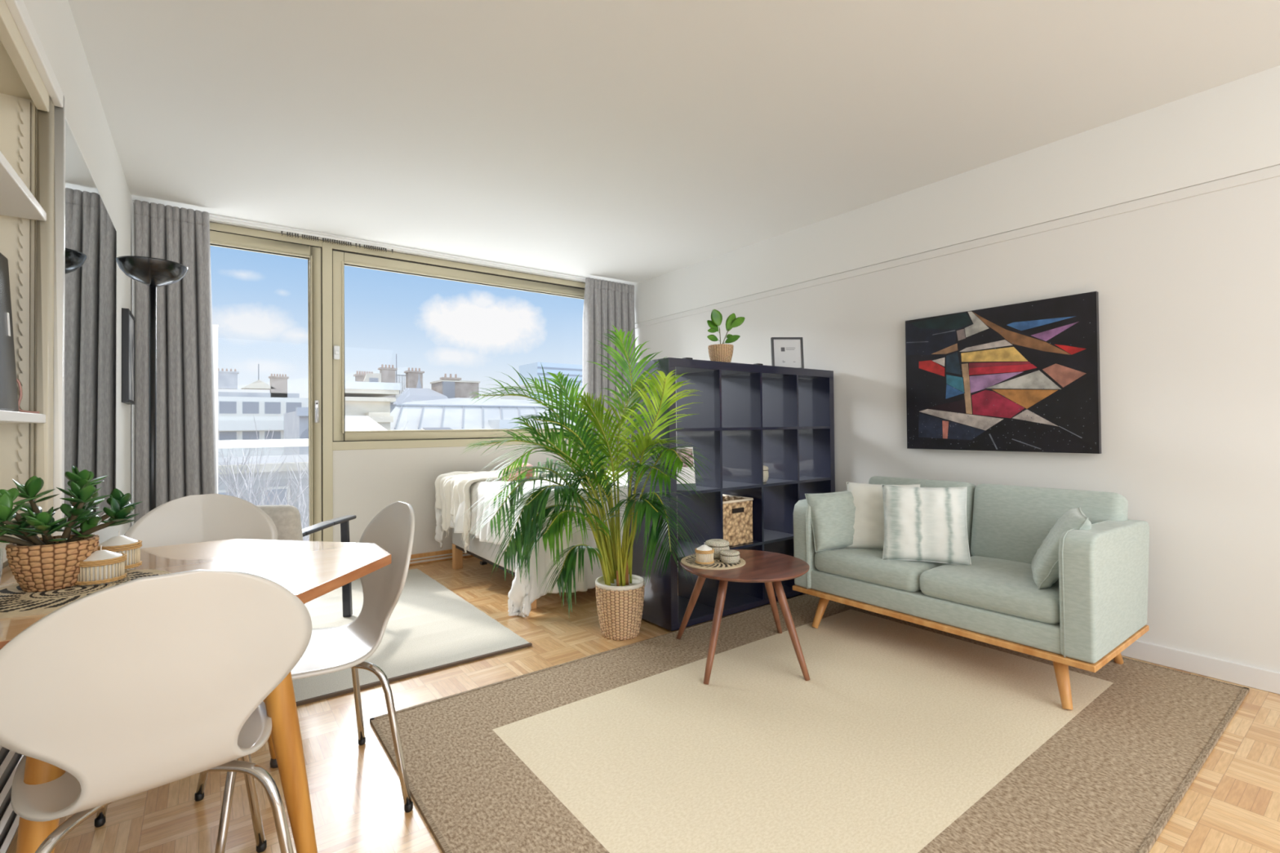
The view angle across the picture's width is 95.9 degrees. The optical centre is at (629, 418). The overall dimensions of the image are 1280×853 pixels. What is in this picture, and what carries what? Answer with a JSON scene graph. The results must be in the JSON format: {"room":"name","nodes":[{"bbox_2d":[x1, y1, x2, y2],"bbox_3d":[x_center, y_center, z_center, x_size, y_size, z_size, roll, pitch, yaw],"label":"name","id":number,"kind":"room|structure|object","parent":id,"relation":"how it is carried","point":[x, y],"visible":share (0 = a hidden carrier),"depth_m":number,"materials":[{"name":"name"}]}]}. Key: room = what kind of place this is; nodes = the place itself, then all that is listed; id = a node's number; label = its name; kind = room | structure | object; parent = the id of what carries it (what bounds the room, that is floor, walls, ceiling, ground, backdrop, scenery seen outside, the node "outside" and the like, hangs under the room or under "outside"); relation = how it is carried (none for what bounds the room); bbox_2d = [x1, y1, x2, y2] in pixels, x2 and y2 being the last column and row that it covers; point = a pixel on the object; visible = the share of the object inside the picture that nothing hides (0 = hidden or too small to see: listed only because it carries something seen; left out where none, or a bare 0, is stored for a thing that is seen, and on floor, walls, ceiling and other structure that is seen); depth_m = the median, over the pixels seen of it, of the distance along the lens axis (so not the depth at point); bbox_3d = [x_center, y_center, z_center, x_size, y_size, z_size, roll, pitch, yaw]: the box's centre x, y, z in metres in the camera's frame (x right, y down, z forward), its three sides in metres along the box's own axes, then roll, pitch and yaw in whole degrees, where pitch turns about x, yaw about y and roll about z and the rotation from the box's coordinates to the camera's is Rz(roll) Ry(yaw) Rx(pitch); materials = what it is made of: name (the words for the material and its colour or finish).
{"room":"studio apartment","nodes":[
{"label":"studio apartment","id":0,"kind":"room"},
{"bbox_2d":[22,0,134,543],"bbox_3d":[-1.266,-0.212,0.565,0.625,2.706,7.600,0,-1,-36],"label":"wall","id":1,"kind":"structure","parent":0,"point":[53,20],"depth_m":2.56,"materials":[{"name":"white paint"}]},
{"bbox_2d":[0,746,23,852],"bbox_3d":[-1.195,0.860,0.931,0.069,0.410,1.940,0,-1,-36],"label":"radiator","id":2,"kind":"object","parent":1,"relation":"attached to","point":[10,760],"visible":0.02,"depth_m":1.41,"materials":[{"name":"grey metal"}]},
{"bbox_2d":[0,0,65,569],"bbox_3d":[-1.287,-0.184,0.711,0.533,1.654,2.262,0,-1,-36],"label":"bookcase","id":3,"kind":"object","parent":1,"relation":"attached to","point":[33,100],"visible":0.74,"depth_m":1.68,"materials":[{"name":"beige paint"}]},
{"bbox_2d":[0,252,18,411],"bbox_3d":[-1.719,-0.224,1.346,0.376,0.413,0.295,0,-1,-36],"label":"speaker","id":4,"kind":"object","parent":3,"relation":"on","point":[8,383],"visible":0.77,"depth_m":1.48},
{"bbox_2d":[0,409,45,423],"bbox_3d":[-1.253,-0.016,0.665,0.484,0.026,2.152,0,-1,-36],"label":"shelf","id":5,"kind":"object","parent":3,"relation":"attached to","point":[6,416],"depth_m":1.48,"materials":[{"name":"white wood"}]},
{"bbox_2d":[0,151,46,221],"bbox_3d":[-1.258,-0.603,0.672,0.484,0.026,2.152,0,-1,-36],"label":"shelf","id":6,"kind":"object","parent":3,"relation":"attached to","point":[16,200],"depth_m":1.52,"materials":[{"name":"white wood"}]},
{"bbox_2d":[16,378,39,413],"bbox_3d":[-1.726,-0.064,1.624,0.024,0.100,0.094,-1,-1,27],"label":"power cable","id":7,"kind":"object","parent":3,"relation":"on","point":[17,380],"visible":0.7,"depth_m":1.64,"materials":[{"name":"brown plastic"}]},
{"bbox_2d":[64,116,116,534],"bbox_3d":[-2.170,-0.273,2.337,0.008,1.377,1.400,0,-1,-36],"label":"wall mirror","id":8,"kind":"object","parent":1,"relation":"attached to","point":[91,231],"visible":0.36,"depth_m":2.24,"materials":[{"name":"silver mirror"}]},
{"bbox_2d":[121,307,134,404],"bbox_3d":[-2.859,-0.343,3.296,0.030,0.515,0.345,0,-1,-36],"label":"picture frame","id":9,"kind":"object","parent":1,"relation":"attached to","point":[127,317],"visible":1,"depth_m":3.16,"materials":[{"name":"black"}]},
{"bbox_2d":[128,314,133,400],"bbox_3d":[-2.861,-0.343,3.295,0.026,0.479,0.309,0,-1,-36],"label":"print","id":10,"kind":"object","parent":9,"relation":"attached to","point":[131,316],"depth_m":3.30},
{"bbox_2d":[209,221,585,554],"bbox_3d":[-1.839,-0.185,4.793,4.695,2.766,0.140,0,-1,-36],"label":"wall","id":11,"kind":"structure","parent":0,"point":[366,482],"depth_m":4.72,"materials":[{"name":"white paint"}]},
{"bbox_2d":[209,229,322,541],"bbox_3d":[-2.733,-0.076,4.055,1.028,2.445,0.131,0,-1,-36],"label":"door","id":12,"kind":"structure","parent":11,"relation":"in","point":[313,254],"depth_m":4.32,"materials":[{"name":"beige paint"}]},
{"bbox_2d":[133,200,629,284],"bbox_3d":[-1.589,-1.381,4.845,3.910,0.044,0.148,0,-1,-36],"label":"trim","id":13,"kind":"structure","parent":11,"relation":"attached to","point":[210,214],"depth_m":4.52,"materials":[{"name":"white"}]},
{"bbox_2d":[208,216,585,282],"bbox_3d":[-1.582,-1.335,4.835,3.870,0.051,0.062,0,-1,-36],"label":"track","id":14,"kind":"object","parent":11,"relation":"attached to","point":[282,231],"visible":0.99,"depth_m":4.50,"materials":[{"name":"white metal"}]},
{"bbox_2d":[209,222,585,542],"bbox_3d":[-1.638,-0.072,4.924,3.915,2.549,0.142,0,-1,-36],"label":"window frame","id":15,"kind":"structure","parent":11,"relation":"attached to","point":[329,446],"depth_m":4.38,"materials":[{"name":"beige paint"}]},
{"bbox_2d":[408,549,473,565],"bbox_3d":[-1.129,1.154,5.186,2.745,0.085,0.042,0,-1,-36],"label":"baseboard","id":16,"kind":"structure","parent":11,"relation":"attached to","point":[442,555],"depth_m":4.80,"materials":[{"name":"brown wood"}]},
{"bbox_2d":[332,249,584,441],"bbox_3d":[-1.162,-0.557,5.227,2.757,1.469,0.110,0,-1,-36],"label":"window","id":17,"kind":"structure","parent":11,"relation":"in","point":[340,259],"depth_m":4.66,"materials":[{"name":"beige paint"}]},
{"bbox_2d":[6,556,1279,852],"bbox_3d":[0.389,1.200,1.750,4.695,0.120,7.600,0,-1,-36],"label":"floor","id":18,"kind":"structure","parent":0,"point":[1232,805],"depth_m":1.81,"materials":[{"name":"brown wood"}]},
{"bbox_2d":[115,255,187,511],"bbox_3d":[-2.134,0.239,2.585,0.260,1.869,0.260,0,-1,-36],"label":"floor lamp","id":19,"kind":"object","parent":18,"relation":"on","point":[153,273],"visible":0.7,"depth_m":2.58,"materials":[{"name":"black metal"}]},
{"bbox_2d":[0,568,311,852],"bbox_3d":[-0.975,0.709,1.191,0.494,0.873,0.553,0,-1,-43],"label":"dining chair","id":20,"kind":"object","parent":18,"relation":"on","point":[143,684],"visible":0.99,"depth_m":1.02,"materials":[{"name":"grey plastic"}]},
{"bbox_2d":[93,493,278,827],"bbox_3d":[-1.477,0.724,2.001,0.494,0.873,0.553,0,-1,-36],"label":"dining chair","id":21,"kind":"object","parent":18,"relation":"on","point":[195,518],"visible":0.25,"depth_m":2.20,"materials":[{"name":"white plastic"}]},
{"bbox_2d":[0,538,391,852],"bbox_3d":[-1.141,0.777,1.552,0.888,0.750,0.895,0,-1,-36],"label":"dining table","id":22,"kind":"object","parent":18,"relation":"on","point":[309,570],"visible":0.48,"depth_m":1.44,"materials":[{"name":"brown wood"}]},
{"bbox_2d":[0,568,170,618],"bbox_3d":[-1.292,0.397,1.333,0.380,0.006,0.380,0,-1,-36],"label":"placemat","id":23,"kind":"object","parent":22,"relation":"on","point":[15,602],"visible":0.59,"depth_m":1.28,"materials":[{"name":"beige wicker"}]},
{"bbox_2d":[0,465,142,592],"bbox_3d":[-1.357,0.254,1.349,0.264,0.281,0.347,-1,-1,30],"label":"jade plant","id":24,"kind":"object","parent":23,"relation":"on","point":[48,562],"visible":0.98,"depth_m":1.33,"materials":[{"name":"green plant"}]},
{"bbox_2d":[74,545,127,586],"bbox_3d":[-1.280,0.350,1.399,0.096,0.087,0.096,0,-1,-36],"label":"candle","id":25,"kind":"object","parent":23,"relation":"on","point":[102,566],"visible":0.9,"depth_m":1.37,"materials":[{"name":"white wax"}]},
{"bbox_2d":[97,530,142,569],"bbox_3d":[-1.351,0.347,1.527,0.096,0.098,0.096,0,-1,-36],"label":"candle","id":26,"kind":"object","parent":23,"relation":"on","point":[131,547],"visible":0.66,"depth_m":1.51,"materials":[{"name":"white wax"}]},
{"bbox_2d":[194,501,414,852],"bbox_3d":[-0.956,0.716,1.750,0.553,0.873,0.494,0,-1,-40],"label":"dining chair","id":27,"kind":"object","parent":18,"relation":"on","point":[329,650],"visible":0.69,"depth_m":1.79,"materials":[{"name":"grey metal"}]},
{"bbox_2d":[292,568,532,706],"bbox_3d":[-1.620,1.171,3.365,1.324,0.012,1.991,0,-1,-36],"label":"rug","id":28,"kind":"object","parent":18,"relation":"on","point":[430,628],"visible":0.4,"depth_m":3.08,"materials":[{"name":"fabric"}]},
{"bbox_2d":[255,504,356,617],"bbox_3d":[-1.924,0.789,3.027,0.709,0.757,0.885,0,-1,-5],"label":"armchair","id":29,"kind":"object","parent":28,"relation":"on","point":[286,519],"visible":0.17,"depth_m":2.70,"materials":[{"name":"black wood"}]},
{"bbox_2d":[434,468,678,617],"bbox_3d":[-0.286,0.812,4.572,2.081,0.738,1.606,0,-1,-36],"label":"bed","id":30,"kind":"object","parent":18,"relation":"on","point":[522,596],"visible":0.23,"depth_m":3.73,"materials":[{"name":"grey fabric"}]},
{"bbox_2d":[435,468,573,553],"bbox_3d":[-1.010,0.698,4.610,0.897,0.544,0.713,0,-1,-36],"label":"throw blanket","id":31,"kind":"object","parent":30,"relation":"on","point":[452,488],"visible":0.62,"depth_m":4.38,"materials":[{"name":"white fabric"}]},
{"bbox_2d":[501,462,535,481],"bbox_3d":[-0.827,0.408,4.295,0.246,0.146,0.250,0,-1,-36],"label":"pillow","id":32,"kind":"object","parent":30,"relation":"on","point":[529,474],"visible":0.3,"depth_m":4.23,"materials":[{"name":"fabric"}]},
{"bbox_2d":[463,324,713,640],"bbox_3d":[-0.274,0.317,3.010,1.292,1.688,0.989,-1,-1,40],"label":"potted palm","id":33,"kind":"object","parent":18,"relation":"on","point":[620,593],"visible":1,"depth_m":3.00,"materials":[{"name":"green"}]},
{"bbox_2d":[595,584,644,640],"bbox_3d":[-0.051,1.024,3.116,0.265,0.273,0.265,0,-1,-36],"label":"woven pot","id":34,"kind":"object","parent":33,"relation":"attached to","point":[620,606],"depth_m":3.01,"materials":[{"name":"beige wicker"}]},
{"bbox_2d":[626,357,835,631],"bbox_3d":[0.705,0.410,3.712,1.490,1.476,0.390,0,-1,-36],"label":"shelving unit","id":35,"kind":"object","parent":18,"relation":"on","point":[748,418],"visible":0.7,"depth_m":3.60,"materials":[{"name":"blue paint"}]},
{"bbox_2d":[676,447,696,490],"bbox_3d":[0.295,0.285,3.315,0.145,0.241,0.119,0,-1,-11],"label":"desk calendar","id":36,"kind":"object","parent":35,"relation":"on","point":[679,486],"visible":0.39,"depth_m":3.28,"materials":[{"name":"white paper"}]},
{"bbox_2d":[676,448,693,466],"bbox_3d":[0.298,0.225,3.298,0.134,0.104,0.023,0,-1,-11],"label":"floral picture","id":37,"kind":"object","parent":36,"relation":"attached to","point":[690,458],"depth_m":3.31},
{"bbox_2d":[706,309,744,362],"bbox_3d":[0.585,-0.501,3.569,0.207,0.343,0.160,-1,-1,40],"label":"rubber plant","id":38,"kind":"object","parent":35,"relation":"on","point":[723,352],"visible":0.84,"depth_m":3.56,"materials":[{"name":"green plant"}]},
{"bbox_2d":[722,493,753,546],"bbox_3d":[0.565,0.626,3.574,0.281,0.274,0.297,0,-1,-36],"label":"wicker basket","id":39,"kind":"object","parent":35,"relation":"on","point":[737,510],"visible":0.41,"depth_m":3.47,"materials":[{"name":"beige"}]},
{"bbox_2d":[763,465,768,482],"bbox_3d":[0.822,0.354,3.694,0.132,0.105,0.132,0,-1,-36],"label":"round basket","id":40,"kind":"object","parent":35,"relation":"on","point":[766,475],"visible":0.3,"depth_m":3.64,"materials":[{"name":"wicker"}]},
{"bbox_2d":[770,337,804,368],"bbox_3d":[1.079,-0.443,3.947,0.216,0.226,0.042,0,-1,-3],"label":"framed card","id":41,"kind":"object","parent":35,"relation":"on","point":[788,352],"visible":0.83,"depth_m":3.94,"materials":[{"name":"black"}]},
{"bbox_2d":[369,593,1248,852],"bbox_3d":[0.785,1.136,2.295,2.974,0.012,1.950,0,-1,-36],"label":"area rug","id":42,"kind":"object","parent":18,"relation":"on","point":[902,736],"visible":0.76,"depth_m":1.99,"materials":[{"name":"beige carpet"}]},
{"bbox_2d":[676,549,810,684],"bbox_3d":[0.551,0.920,2.778,0.608,0.450,0.608,0,-1,-3],"label":"coffee table","id":43,"kind":"object","parent":42,"relation":"on","point":[766,567],"visible":0.87,"depth_m":2.60,"materials":[{"name":"brown wood"}]},
{"bbox_2d":[680,555,745,569],"bbox_3d":[0.406,0.693,2.806,0.310,0.006,0.310,0,-1,-36],"label":"placemat","id":44,"kind":"object","parent":43,"relation":"on","point":[689,561],"visible":0.43,"depth_m":2.73,"materials":[{"name":"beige wicker"}]},
{"bbox_2d":[694,544,714,564],"bbox_3d":[0.358,0.639,2.753,0.092,0.098,0.092,0,-1,-36],"label":"candle","id":45,"kind":"object","parent":44,"relation":"on","point":[704,553],"visible":1,"depth_m":2.72,"materials":[{"name":"white wax"}]},
{"bbox_2d":[705,538,729,559],"bbox_3d":[0.438,0.648,2.880,0.120,0.082,0.120,0,-1,-36],"label":"lidded basket","id":46,"kind":"object","parent":44,"relation":"on","point":[718,544],"visible":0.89,"depth_m":2.83,"materials":[{"name":"wicker"}]},
{"bbox_2d":[720,549,739,564],"bbox_3d":[0.481,0.660,2.763,0.093,0.054,0.093,0,-1,-36],"label":"lidded basket","id":47,"kind":"object","parent":44,"relation":"on","point":[728,556],"visible":1,"depth_m":2.73,"materials":[{"name":"wicker"}]},
{"bbox_2d":[792,475,1149,710],"bbox_3d":[1.632,0.739,2.924,0.784,0.794,1.372,0,-1,-36],"label":"sofa","id":48,"kind":"object","parent":42,"relation":"on","point":[1096,608],"visible":0.8,"depth_m":2.56,"materials":[{"name":"green fabric"}]},
{"bbox_2d":[804,490,855,552],"bbox_3d":[1.147,0.559,3.190,0.339,0.330,0.157,0,-1,-7],"label":"cushion","id":49,"kind":"object","parent":48,"relation":"on","point":[833,513],"visible":0.82,"depth_m":3.14,"materials":[{"name":"green fabric"}]},
{"bbox_2d":[814,547,946,591],"bbox_3d":[1.407,0.772,3.107,0.609,0.146,0.582,0,-1,-36],"label":"seat cushion","id":50,"kind":"object","parent":48,"relation":"on","point":[864,569],"depth_m":2.91,"materials":[{"name":"green fabric"}]},
{"bbox_2d":[846,481,919,549],"bbox_3d":[1.368,0.533,3.128,0.374,0.358,0.179,-1,-1,27],"label":"cushion","id":51,"kind":"object","parent":48,"relation":"on","point":[868,525],"visible":0.39,"depth_m":3.11,"materials":[{"name":"white fabric"}]},
{"bbox_2d":[868,475,976,556],"bbox_3d":[1.651,0.548,3.306,0.194,0.403,0.597,0,-1,-36],"label":"cushion","id":52,"kind":"object","parent":48,"relation":"on","point":[877,480],"depth_m":3.16,"materials":[{"name":"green fabric"}]},
{"bbox_2d":[881,484,971,564],"bbox_3d":[1.469,0.524,2.877,0.389,0.368,0.188,-1,-1,24],"label":"cushion","id":53,"kind":"object","parent":48,"relation":"on","point":[922,524],"visible":0.99,"depth_m":2.83,"materials":[{"name":"fabric"}]},
{"bbox_2d":[919,555,1060,624],"bbox_3d":[1.744,0.763,2.646,0.609,0.146,0.566,0,-1,-36],"label":"seat cushion","id":54,"kind":"object","parent":48,"relation":"on","point":[1002,589],"depth_m":2.50,"materials":[{"name":"green fabric"}]},
{"bbox_2d":[970,483,1128,564],"bbox_3d":[2.014,0.538,2.810,0.194,0.403,0.617,0,-1,-36],"label":"cushion","id":55,"kind":"object","parent":48,"relation":"on","point":[1008,522],"depth_m":2.83,"materials":[{"name":"green fabric"}]},
{"bbox_2d":[1031,506,1091,589],"bbox_3d":[1.830,0.545,2.456,0.203,0.309,0.349,-1,-1,34],"label":"cushion","id":56,"kind":"object","parent":48,"relation":"on","point":[1045,563],"visible":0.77,"depth_m":2.36,"materials":[{"name":"green fabric"}]},
{"bbox_2d":[67,0,1279,284],"bbox_3d":[0.440,-1.497,1.680,4.695,0.140,7.345,0,-1,-36],"label":"ceiling","id":57,"kind":"structure","parent":0,"point":[631,142],"depth_m":2.57,"materials":[{"name":"white paint"}]},
{"bbox_2d":[133,200,217,523],"bbox_3d":[-2.887,-0.084,3.688,0.429,2.526,0.130,0,-1,-36],"label":"curtain","id":58,"kind":"object","parent":57,"relation":"hanging from","point":[186,460],"visible":0.73,"depth_m":3.66,"materials":[{"name":"grey fabric"}]},
{"bbox_2d":[582,277,635,471],"bbox_3d":[-0.188,-0.084,5.674,0.604,2.526,0.110,0,-1,-36],"label":"curtain","id":59,"kind":"object","parent":57,"relation":"hanging from","point":[606,304],"visible":0.36,"depth_m":5.61,"materials":[{"name":"grey fabric"}]},
{"bbox_2d":[634,65,1279,672],"bbox_3d":[2.203,-0.213,3.104,0.168,2.706,7.600,0,-1,-36],"label":"wall","id":60,"kind":"structure","parent":0,"point":[1170,212],"depth_m":2.77,"materials":[{"name":"white paint"}]},
{"bbox_2d":[905,291,1101,453],"bbox_3d":[2.006,-0.217,3.200,0.034,0.791,0.953,0,-1,-36],"label":"abstract painting","id":61,"kind":"object","parent":60,"relation":"attached to","point":[1024,376],"visible":1,"depth_m":3.11,"materials":[{"name":"black fabric"}]},
{"bbox_2d":[1120,640,1279,694],"bbox_3d":[2.195,1.095,2.999,0.024,0.088,7.480,0,-1,-36],"label":"baseboard","id":62,"kind":"structure","parent":60,"relation":"attached to","point":[1256,677],"depth_m":2.53,"materials":[{"name":"white"}]},
{"bbox_3d":[-1.945,1.427,5.366,6.000,0.240,0.960,0,-1,-36],"label":"trim","id":63,"kind":"structure","parent":0,"visible":0},
{"bbox_2d":[212,324,218,493],"bbox_3d":[-3.414,0.280,4.756,0.050,2.105,0.045,0,-1,-36],"label":"post","id":64,"kind":"object","parent":63,"relation":"on","point":[215,327],"visible":0.42,"depth_m":4.75,"materials":[{"name":"white metal"}]},
{"bbox_2d":[217,439,308,448],"bbox_3d":[-2.194,0.708,5.706,5.600,1.050,0.060,0,-1,-36],"label":"balcony railing","id":65,"kind":"object","parent":64,"relation":"attached to","point":[272,442],"visible":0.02,"depth_m":4.97,"materials":[{"name":"white"}]},
{"label":"outside","id":66,"kind":"structure","parent":0,"visible":0},
{"bbox_3d":[-63.840,21.513,205.707,380.000,0.500,392.000,0,-1,-36],"label":"ground","id":67,"kind":"structure","parent":66,"visible":0},
{"bbox_2d":[217,364,299,397],"bbox_3d":[-49.048,6.410,75.462,9.000,26.200,12.100,0,-1,-36],"label":"house","id":68,"kind":"structure","parent":67,"relation":"on","point":[227,380],"depth_m":70.79,"materials":[{"name":"grey stone"}]},
{"bbox_2d":[217,434,302,505],"bbox_3d":[-17.968,8.832,18.633,7.621,19.382,11.050,-1,-1,29],"label":"bare tree","id":69,"kind":"object","parent":67,"relation":"on","point":[235,490],"visible":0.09,"depth_m":20.64,"materials":[{"name":"grey plant"}]},
{"bbox_2d":[217,396,308,457],"bbox_3d":[-40.986,8.586,63.350,9.900,21.400,13.100,0,-1,-36],"label":"building","id":70,"kind":"structure","parent":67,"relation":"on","point":[236,415],"depth_m":58.43,"materials":[{"name":"white concrete"}]},
{"bbox_2d":[217,454,309,541],"bbox_3d":[-22.675,10.519,31.229,12.700,16.400,10.500,0,-1,-36],"label":"facade","id":71,"kind":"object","parent":67,"relation":"on","point":[271,460],"visible":0.02,"depth_m":29.11,"materials":[{"name":"grey stone"}]},
{"bbox_2d":[217,417,309,540],"bbox_3d":[-5.656,9.117,9.604,11.594,18.383,7.462,0,-1,-2],"label":"bare tree","id":72,"kind":"object","parent":67,"relation":"on","point":[237,488],"visible":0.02,"depth_m":11.50,"materials":[{"name":"grey plant"}]},
{"bbox_2d":[284,407,308,455],"bbox_3d":[-23.879,7.942,45.146,4.800,21.920,10.700,0,-1,-36],"label":"facade","id":73,"kind":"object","parent":67,"relation":"on","point":[295,423],"visible":0.08,"depth_m":40.97,"materials":[{"name":"white concrete"}]},
{"bbox_2d":[222,416,408,541],"bbox_3d":[-9.065,9.314,17.448,11.221,18.259,11.683,0,-1,-36],"label":"bare tree","id":74,"kind":"object","parent":67,"relation":"on","point":[304,517],"visible":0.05,"depth_m":15.92,"materials":[{"name":"grey plant"}]},
{"bbox_2d":[345,415,386,431],"bbox_3d":[-9.653,9.162,20.212,1.700,18.600,3.500,0,-1,-36],"label":"annex","id":75,"kind":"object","parent":67,"relation":"on","point":[353,423],"visible":0.14,"depth_m":20.44,"materials":[{"name":"grey concrete"}]},
{"bbox_2d":[344,381,400,430],"bbox_3d":[-11.739,8.561,24.585,2.700,19.950,5.200,0,-1,-36],"label":"stone house","id":76,"kind":"structure","parent":67,"relation":"on","point":[362,398],"depth_m":23.09,"materials":[{"name":"stone"}]},
{"bbox_2d":[353,354,424,408],"bbox_3d":[-25.824,6.304,59.991,7.200,25.600,8.500,0,-1,-36],"label":"house","id":77,"kind":"structure","parent":67,"relation":"on","point":[386,375],"depth_m":57.51,"materials":[{"name":"grey stone"}]},
{"bbox_2d":[390,373,448,413],"bbox_3d":[-18.322,7.288,48.136,4.700,23.200,8.460,0,-1,-36],"label":"house","id":78,"kind":"structure","parent":67,"relation":"on","point":[418,393],"depth_m":46.94,"materials":[{"name":"grey stone"}]},
{"bbox_2d":[430,373,479,398],"bbox_3d":[-15.653,7.478,52.107,3.500,22.870,3.400,0,-1,-36],"label":"house","id":79,"kind":"structure","parent":67,"relation":"on","point":[451,387],"depth_m":51.08,"materials":[{"name":"brick"}]},
{"bbox_2d":[390,397,582,430],"bbox_3d":[-6.718,8.666,36.811,20.047,19.950,12.400,0,-1,-36],"label":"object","id":80,"kind":"structure","parent":67,"relation":"on","point":[456,413],"depth_m":31.69,"materials":[{"name":"white metal"}]},
{"bbox_2d":[498,362,582,401],"bbox_3d":[-10.448,4.829,113.728,26.900,29.600,12.400,0,-1,-36],"label":"building","id":81,"kind":"structure","parent":67,"relation":"on","point":[535,369],"depth_m":105.36,"materials":[{"name":"white"}]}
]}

